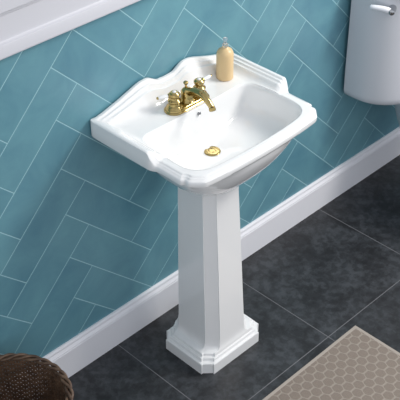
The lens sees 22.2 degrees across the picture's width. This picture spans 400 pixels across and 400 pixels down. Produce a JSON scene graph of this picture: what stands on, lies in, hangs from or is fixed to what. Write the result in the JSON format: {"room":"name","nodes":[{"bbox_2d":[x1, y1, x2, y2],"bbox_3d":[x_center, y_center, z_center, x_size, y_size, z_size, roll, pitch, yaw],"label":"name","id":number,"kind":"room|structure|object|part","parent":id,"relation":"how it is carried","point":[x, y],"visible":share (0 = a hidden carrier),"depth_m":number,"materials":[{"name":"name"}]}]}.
{"room":"bathroom","nodes":[
{"label":"bathroom","id":0,"kind":"room"},
{"bbox_2d":[0,0,398,382],"bbox_3d":[0.013,-0.544,2.675,0.100,1.900,4.100,31,47,34],"label":"wall","id":1,"kind":"structure","parent":0,"point":[86,229],"depth_m":2.66,"materials":[{"name":"teal tile"}]},
{"bbox_2d":[0,0,139,59],"bbox_3d":[-0.428,-0.642,1.932,0.030,0.850,1.520,31,47,34],"label":"window","id":2,"kind":"structure","parent":1,"relation":"in","point":[24,24],"depth_m":2.23,"materials":[{"name":"white paint"}]},
{"bbox_2d":[3,127,399,399],"bbox_3d":[0.054,0.190,3.179,0.014,0.120,4.100,31,47,34],"label":"baseboard","id":3,"kind":"structure","parent":1,"relation":"attached to","point":[75,354],"depth_m":3.25,"materials":[{"name":"white paint"}]},
{"bbox_2d":[43,155,399,399],"bbox_3d":[0.970,0.812,2.504,2.600,0.060,4.100,31,47,34],"label":"floor","id":4,"kind":"structure","parent":0,"point":[336,270],"depth_m":3.10,"materials":[{"name":"tile"}]},
{"bbox_2d":[0,353,73,399],"bbox_3d":[-0.462,0.585,2.528,0.316,0.270,0.318,-2,37,-2],"label":"wicker basket","id":5,"kind":"object","parent":4,"relation":"on","point":[58,384],"visible":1,"depth_m":2.58,"materials":[{"name":"brown wicker"}]},
{"bbox_2d":[90,53,316,373],"bbox_3d":[0.033,0.071,2.748,0.361,0.828,0.494,31,47,34],"label":"pedestal sink","id":6,"kind":"object","parent":4,"relation":"on","point":[205,135],"visible":0.98,"depth_m":2.64,"materials":[{"name":"white ceramic"}]},
{"bbox_2d":[156,74,215,115],"bbox_3d":[-0.006,-0.256,2.557,0.126,0.067,0.180,31,47,34],"label":"tap","id":7,"kind":"object","parent":6,"relation":"on","point":[194,99],"depth_m":2.57,"materials":[{"name":"gold metal"}]},
{"bbox_2d":[90,53,316,195],"bbox_3d":[0.033,-0.161,2.573,0.361,0.245,0.494,31,47,34],"label":"basin","id":8,"kind":"object","parent":6,"relation":"in","point":[205,135],"depth_m":2.57,"materials":[{"name":"white ceramic"}]},
{"bbox_2d":[216,37,233,80],"bbox_3d":[0.065,-0.371,2.665,0.046,0.119,0.046,31,47,34],"label":"soap bottle","id":9,"kind":"object","parent":6,"relation":"on","point":[224,54],"visible":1,"depth_m":2.65,"materials":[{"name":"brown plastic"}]},
{"bbox_2d":[263,325,399,399],"bbox_3d":[0.578,0.707,2.588,0.950,0.006,0.620,31,47,34],"label":"bath mat","id":10,"kind":"object","parent":4,"relation":"on","point":[357,366],"visible":1,"depth_m":2.87,"materials":[{"name":"beige fabric"}]},
{"bbox_2d":[344,0,399,126],"bbox_3d":[0.886,-0.310,3.250,0.663,0.834,0.618,31,47,34],"label":"toilet","id":11,"kind":"object","parent":4,"relation":"on","point":[372,68],"visible":1,"depth_m":3.13,"materials":[{"name":"white ceramic"}]},
{"bbox_3d":[0.529,-0.561,2.997,0.064,0.020,0.018,9,38,11],"label":"flush lever","id":12,"kind":"part","parent":11,"relation":"part of","materials":[{"name":"white paint"}]},
{"bbox_3d":[0.897,-0.139,3.381,0.640,0.402,0.358,31,47,34],"label":"bowl","id":13,"kind":"part","parent":11,"relation":"part of","materials":[{"name":"white ceramic"}]}
]}

